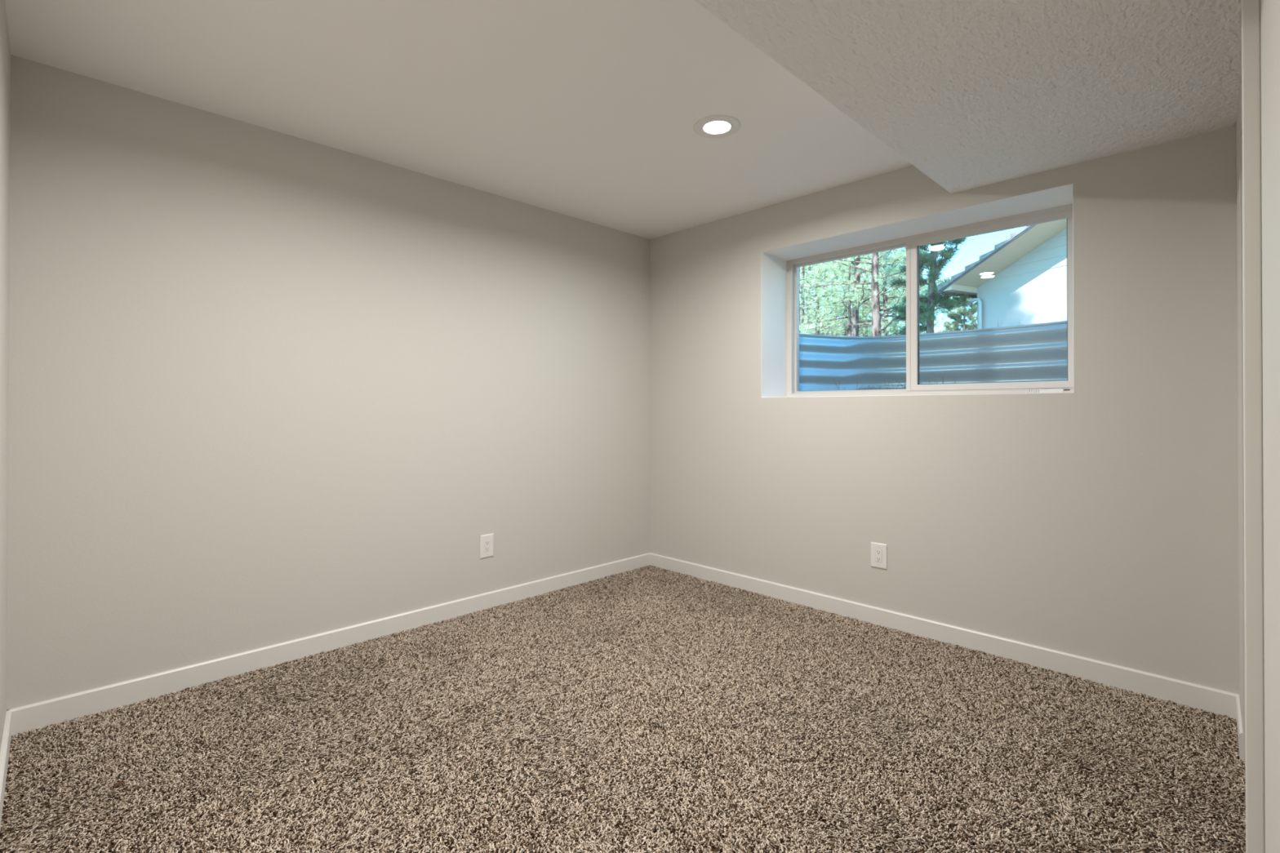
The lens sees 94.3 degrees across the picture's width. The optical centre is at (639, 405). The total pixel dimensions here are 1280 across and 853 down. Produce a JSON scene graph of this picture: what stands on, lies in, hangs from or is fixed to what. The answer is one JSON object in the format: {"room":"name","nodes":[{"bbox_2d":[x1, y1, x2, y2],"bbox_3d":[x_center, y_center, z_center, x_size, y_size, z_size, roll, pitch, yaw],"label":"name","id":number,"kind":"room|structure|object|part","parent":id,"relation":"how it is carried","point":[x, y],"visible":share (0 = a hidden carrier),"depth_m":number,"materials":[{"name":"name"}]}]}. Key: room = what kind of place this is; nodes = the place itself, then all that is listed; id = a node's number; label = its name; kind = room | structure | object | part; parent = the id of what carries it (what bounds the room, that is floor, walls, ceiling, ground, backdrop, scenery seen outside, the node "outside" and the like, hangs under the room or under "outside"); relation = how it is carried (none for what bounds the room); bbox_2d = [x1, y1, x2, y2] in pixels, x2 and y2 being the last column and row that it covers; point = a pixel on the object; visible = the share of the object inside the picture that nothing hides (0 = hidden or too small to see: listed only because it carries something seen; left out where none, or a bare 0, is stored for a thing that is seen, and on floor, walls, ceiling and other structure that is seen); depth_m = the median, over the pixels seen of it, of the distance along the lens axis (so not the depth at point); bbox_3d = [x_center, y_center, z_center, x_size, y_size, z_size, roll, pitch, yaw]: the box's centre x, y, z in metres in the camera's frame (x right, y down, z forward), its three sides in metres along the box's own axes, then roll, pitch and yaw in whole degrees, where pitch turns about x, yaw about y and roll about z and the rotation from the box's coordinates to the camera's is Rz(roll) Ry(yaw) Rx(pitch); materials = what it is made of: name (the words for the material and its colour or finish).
{"room":"empty basement room","nodes":[
{"label":"empty basement room","id":0,"kind":"room"},
{"bbox_2d":[0,0,10,752],"bbox_3d":[-1.054,-0.068,0.804,0.150,2.590,3.650,0,0,-45],"label":"wall","id":1,"kind":"structure","parent":0,"point":[5,51],"depth_m":1.90,"materials":[{"name":"grey paint"}]},
{"bbox_2d":[0,710,11,831],"bbox_3d":[-1.138,1.129,0.996,0.013,0.100,3.150,0,0,-45],"label":"baseboard","id":2,"kind":"structure","parent":1,"relation":"attached to","point":[6,737],"depth_m":1.86,"materials":[{"name":"white paint"}]},
{"bbox_2d":[6,54,649,710],"bbox_3d":[-1.088,-0.053,3.413,3.880,2.590,0.200,0,0,-45],"label":"wall","id":3,"kind":"structure","parent":0,"point":[267,387],"depth_m":2.70,"materials":[{"name":"grey paint"}]},
{"bbox_2d":[8,552,649,737],"bbox_3d":[-1.084,1.141,3.260,3.280,0.100,0.013,0,0,-45],"label":"baseboard","id":4,"kind":"structure","parent":3,"relation":"attached to","point":[42,714],"depth_m":2.68,"materials":[{"name":"white paint"}]},
{"bbox_2d":[480,533,493,559],"bbox_3d":[-0.892,0.820,3.457,0.087,0.133,0.007,0,0,-45],"label":"wall outlet","id":5,"kind":"object","parent":3,"relation":"attached to","point":[486,541],"visible":1,"depth_m":3.45,"materials":[{"name":"white plastic"}]},
{"bbox_2d":[484,539,489,552],"bbox_3d":[-0.891,0.820,3.457,0.033,0.067,0.006,0,0,-45],"label":"receptacle","id":6,"kind":"object","parent":5,"relation":"attached to","point":[486,541],"depth_m":3.46,"materials":[{"name":"white plastic"}]},
{"bbox_2d":[4,0,912,239],"bbox_3d":[0.252,-1.330,2.107,3.830,0.150,3.850,0,0,-45],"label":"ceiling","id":7,"kind":"structure","parent":0,"point":[588,110],"depth_m":2.33,"materials":[{"name":"white paint"}]},
{"bbox_2d":[693,115,740,137],"bbox_3d":[0.346,-1.248,2.661,0.208,0.007,0.208,0,0,-45],"label":"recessed light","id":8,"kind":"object","parent":7,"relation":"in","point":[714,126],"visible":1,"depth_m":2.65,"materials":[{"name":"white plastic"}]},
{"bbox_2d":[0,582,1244,852],"bbox_3d":[0.045,1.284,1.959,3.550,0.200,3.950,0,0,-45],"label":"floor","id":9,"kind":"structure","parent":0,"point":[843,848],"depth_m":1.82,"materials":[{"name":"brown carpet"}]},
{"bbox_2d":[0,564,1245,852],"bbox_3d":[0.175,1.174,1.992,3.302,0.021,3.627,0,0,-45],"label":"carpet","id":10,"kind":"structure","parent":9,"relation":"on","point":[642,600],"depth_m":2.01,"materials":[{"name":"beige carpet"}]},
{"bbox_2d":[112,782,124,785],"bbox_3d":[-1.603,1.164,1.824,0.032,0.005,0.012,0,0,-6],"label":"scrap","id":11,"kind":"object","parent":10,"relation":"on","point":[118,783],"visible":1,"depth_m":1.82,"materials":[{"name":"brown"}]},
{"bbox_2d":[649,125,1239,694],"bbox_3d":[1.468,-0.052,3.309,0.400,2.590,3.750,0,0,-45],"label":"wall","id":12,"kind":"structure","parent":0,"point":[1099,520],"depth_m":2.80,"materials":[{"name":"grey paint"}]},
{"bbox_2d":[871,542,887,569],"bbox_3d":[1.287,0.810,3.197,0.007,0.133,0.087,0,0,-45],"label":"wall outlet","id":13,"kind":"object","parent":12,"relation":"attached to","point":[878,551],"visible":1,"depth_m":3.19,"materials":[{"name":"white plastic"}]},
{"bbox_2d":[875,549,881,562],"bbox_3d":[1.287,0.810,3.197,0.006,0.067,0.033,0,0,-45],"label":"receptacle","id":14,"kind":"object","parent":13,"relation":"attached to","point":[878,552],"depth_m":3.19,"materials":[{"name":"white plastic"}]},
{"bbox_2d":[786,203,1073,396],"bbox_3d":[1.575,-0.510,3.410,0.110,0.918,1.608,0,0,-45],"label":"window","id":15,"kind":"structure","parent":12,"relation":"in","point":[912,243],"depth_m":3.36,"materials":[{"name":"white plastic"}]},
{"bbox_3d":[1.819,-0.514,3.123,0.028,0.860,0.808,0,0,-45],"label":"sash","id":16,"kind":"part","parent":15,"relation":"part of","materials":[{"name":"white plastic"}]},
{"bbox_2d":[799,320,1066,391],"bbox_3d":[1.910,-0.124,3.612,0.665,0.736,1.856,0,0,-45],"label":"window well","id":17,"kind":"object","parent":12,"relation":"attached to","point":[1032,352],"visible":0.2,"depth_m":3.95,"materials":[{"name":"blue metal"}]},
{"bbox_3d":[1.239,-0.118,4.104,0.444,0.730,0.038,0,0,-21],"label":"panel","id":18,"kind":"part","parent":17,"relation":"part of","materials":[{"name":"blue metal"}]},
{"bbox_2d":[649,552,1238,719],"bbox_3d":[1.158,1.142,3.321,0.013,0.100,3.089,0,0,-45],"label":"baseboard","id":19,"kind":"structure","parent":12,"relation":"attached to","point":[1223,703],"depth_m":2.81,"materials":[{"name":"white paint"}]},
{"bbox_2d":[694,0,1241,193],"bbox_3d":[0.940,-1.171,1.229,3.310,0.216,1.595,0,0,-45],"label":"ceiling","id":20,"kind":"structure","parent":0,"point":[972,94],"depth_m":1.87,"materials":[{"name":"white paint"}]},
{"bbox_2d":[1235,88,1243,732],"bbox_3d":[2.170,0.049,2.063,0.380,2.314,0.129,0,0,-45],"label":"wall","id":21,"kind":"structure","parent":0,"point":[1237,125],"depth_m":2.09,"materials":[{"name":"grey paint"}]},
{"bbox_2d":[1235,694,1243,760],"bbox_3d":[2.120,1.136,2.099,0.008,0.100,0.370,0,0,44],"label":"baseboard","id":22,"kind":"structure","parent":21,"relation":"attached to","point":[1238,717],"depth_m":2.02,"materials":[{"name":"white paint"}]},
{"bbox_2d":[1240,135,1245,764],"bbox_3d":[2.037,0.145,1.924,0.004,2.080,0.120,0,0,-45],"label":"trim","id":23,"kind":"structure","parent":21,"relation":"attached to","point":[1241,136],"depth_m":1.96,"materials":[{"name":"white paint"}]},
{"bbox_2d":[1240,0,1279,852],"bbox_3d":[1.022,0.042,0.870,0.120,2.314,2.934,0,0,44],"label":"door frame","id":24,"kind":"structure","parent":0,"point":[1269,9],"depth_m":1.00,"materials":[{"name":"grey paint"}]},
{"bbox_2d":[1241,0,1265,852],"bbox_3d":[1.238,0.111,1.198,0.066,2.140,0.026,0,0,-45],"label":"trim","id":25,"kind":"structure","parent":24,"relation":"attached to","point":[1251,9],"depth_m":1.18,"materials":[{"name":"white paint"}]},
{"label":"outside","id":26,"kind":"structure","parent":0,"visible":0},
{"bbox_2d":[804,320,883,336],"bbox_3d":[35.714,-4.032,37.246,95.992,7.529,192.000,0,0,-45],"label":"ground","id":27,"kind":"structure","parent":26,"point":[820,320],"depth_m":44.32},
{"bbox_2d":[800,262,826,333],"bbox_3d":[9.096,-7.690,34.980,6.302,11.305,4.389,0,0,-14],"label":"pine tree","id":28,"kind":"object","parent":27,"relation":"on","point":[807,280],"visible":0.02,"depth_m":34.85,"materials":[{"name":"green plant"}]},
{"bbox_2d":[799,265,833,333],"bbox_3d":[6.144,-4.499,23.549,3.109,8.008,4.464,0,0,-12],"label":"pine tree","id":29,"kind":"object","parent":27,"relation":"on","point":[811,271],"visible":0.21,"depth_m":23.19,"materials":[{"name":"green plant"}]},
{"bbox_2d":[800,262,852,321],"bbox_3d":[13.833,-14.214,47.798,8.623,14.774,8.715,0,0,-14],"label":"pine tree","id":30,"kind":"object","parent":27,"relation":"on","point":[827,262],"visible":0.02,"depth_m":47.95,"materials":[{"name":"green plant"}]},
{"bbox_2d":[800,260,862,334],"bbox_3d":[7.989,-6.019,29.791,5.810,9.849,5.748,0,0,-45],"label":"pine tree","id":31,"kind":"object","parent":27,"relation":"on","point":[803,314],"visible":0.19,"depth_m":29.46,"materials":[{"name":"green plant"}]},
{"bbox_2d":[800,257,871,336],"bbox_3d":[9.698,-6.587,31.467,6.100,10.342,6.036,0,0,38],"label":"pine tree","id":32,"kind":"object","parent":27,"relation":"on","point":[839,332],"visible":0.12,"depth_m":31.16,"materials":[{"name":"green plant"}]},
{"bbox_2d":[800,264,880,315],"bbox_3d":[17.742,-15.029,57.719,9.772,16.744,9.876,0,0,-29],"label":"pine tree","id":33,"kind":"object","parent":27,"relation":"on","point":[815,264],"visible":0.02,"depth_m":57.27,"materials":[{"name":"green plant"}]},
{"bbox_2d":[813,260,871,336],"bbox_3d":[8.714,-3.562,26.068,2.440,5.659,2.601,0,0,-12],"label":"pine tree","id":34,"kind":"object","parent":27,"relation":"on","point":[839,268],"visible":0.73,"depth_m":25.51,"materials":[{"name":"green plant"}]},
{"bbox_2d":[800,254,888,335],"bbox_3d":[13.197,-10.290,40.237,7.473,12.804,7.553,0,0,30],"label":"pine tree","id":35,"kind":"object","parent":27,"relation":"on","point":[869,255],"visible":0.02,"depth_m":39.88,"materials":[{"name":"green plant"}]},
{"bbox_2d":[812,255,889,323],"bbox_3d":[17.541,-13.974,49.086,8.402,15.074,5.852,0,0,10],"label":"pine tree","id":36,"kind":"object","parent":27,"relation":"on","point":[862,255],"visible":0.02,"depth_m":48.62,"materials":[{"name":"green plant"}]},
{"bbox_2d":[807,255,898,336],"bbox_3d":[11.994,-7.209,33.649,4.023,10.363,5.776,0,0,-36],"label":"pine tree","id":37,"kind":"object","parent":27,"relation":"on","point":[846,309],"visible":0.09,"depth_m":33.86,"materials":[{"name":"green plant"}]},
{"bbox_2d":[808,248,927,336],"bbox_3d":[14.172,-9.439,37.135,7.473,12.804,7.553,0,0,16],"label":"pine tree","id":38,"kind":"object","parent":27,"relation":"on","point":[893,293],"visible":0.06,"depth_m":36.74,"materials":[{"name":"green plant"}]},
{"bbox_2d":[800,250,965,336],"bbox_3d":[9.318,-8.358,26.924,5.899,15.195,8.470,0,0,-38],"label":"pine tree","id":39,"kind":"object","parent":27,"relation":"on","point":[855,313],"visible":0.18,"depth_m":26.34,"materials":[{"name":"green plant"}]},
{"bbox_2d":[800,244,977,336],"bbox_3d":[9.342,-7.130,22.134,5.852,13.160,5.630,0,0,-11],"label":"pine tree","id":40,"kind":"object","parent":27,"relation":"on","point":[876,310],"visible":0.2,"depth_m":22.31,"materials":[{"name":"green plant"}]},
{"bbox_2d":[860,252,921,322],"bbox_3d":[22.937,-12.807,57.355,9.296,15.759,9.198,0,0,-36],"label":"pine tree","id":41,"kind":"object","parent":27,"relation":"on","point":[882,252],"visible":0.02,"depth_m":56.89,"materials":[{"name":"green plant"}]},
{"bbox_2d":[831,247,955,336],"bbox_3d":[12.923,-6.729,30.448,6.391,10.834,6.323,0,0,8],"label":"pine tree","id":42,"kind":"object","parent":27,"relation":"on","point":[886,333],"visible":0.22,"depth_m":30.20,"materials":[{"name":"green plant"}]},
{"bbox_2d":[863,248,928,335],"bbox_3d":[17.092,-10.457,40.081,5.121,13.189,7.352,0,0,32],"label":"pine tree","id":43,"kind":"object","parent":27,"relation":"on","point":[896,249],"visible":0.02,"depth_m":40.29,"materials":[{"name":"green plant"}]},
{"bbox_2d":[858,246,955,335],"bbox_3d":[14.568,-7.189,32.843,6.391,10.834,6.323,0,0,-7],"label":"pine tree","id":44,"kind":"object","parent":27,"relation":"on","point":[879,274],"visible":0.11,"depth_m":32.61,"materials":[{"name":"green plant"}]},
{"bbox_2d":[880,247,949,333],"bbox_3d":[25.107,-10.450,54.846,6.898,11.819,6.972,0,0,39],"label":"pine tree","id":45,"kind":"object","parent":27,"relation":"on","point":[904,247],"visible":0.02,"depth_m":53.81,"materials":[{"name":"green plant"}]},
{"bbox_2d":[888,236,970,335],"bbox_3d":[7.815,-5.951,15.890,2.231,11.028,2.238,0,0,37],"label":"pine tree","id":46,"kind":"object","parent":27,"relation":"on","point":[927,316],"visible":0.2,"depth_m":15.62,"materials":[{"name":"green plant"}]},
{"bbox_2d":[938,297,977,332],"bbox_3d":[20.075,-5.247,36.882,3.234,5.831,3.370,0,0,28],"label":"pine tree","id":47,"kind":"object","parent":27,"relation":"on","point":[962,313],"visible":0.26,"depth_m":36.70,"materials":[{"name":"green plant"}]},
{"bbox_2d":[883,315,1065,336],"bbox_3d":[2.370,-0.502,3.800,0.462,0.097,1.675,0,0,-39],"label":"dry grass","id":48,"kind":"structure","parent":27,"relation":"on","point":[1060,315],"depth_m":3.82,"materials":[{"name":"brown plant"}]},
{"bbox_2d":[937,218,1066,328],"bbox_3d":[14.837,-3.306,10.392,9.250,6.188,14.640,0,0,-27],"label":"house","id":49,"kind":"structure","parent":27,"relation":"on","point":[1022,281],"depth_m":13.83,"materials":[{"name":"grey paint"}]},
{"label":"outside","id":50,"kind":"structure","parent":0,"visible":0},
{"bbox_3d":[1.908,0.244,3.607,0.647,0.100,1.835,0,0,-45],"label":"well","id":51,"kind":"object","parent":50,"visible":0},
{"bbox_2d":[874,377,906,389],"bbox_3d":[1.619,0.005,3.775,0.308,0.382,0.310,0,0,-30],"label":"weed","id":52,"kind":"object","parent":51,"relation":"on","point":[905,378],"visible":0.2,"depth_m":3.70,"materials":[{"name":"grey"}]},
{"bbox_2d":[894,377,959,389],"bbox_3d":[1.773,0.010,3.581,0.385,0.371,0.372,0,0,-45],"label":"weed","id":53,"kind":"object","parent":51,"relation":"on","point":[957,378],"visible":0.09,"depth_m":3.56,"materials":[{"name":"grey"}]}
]}

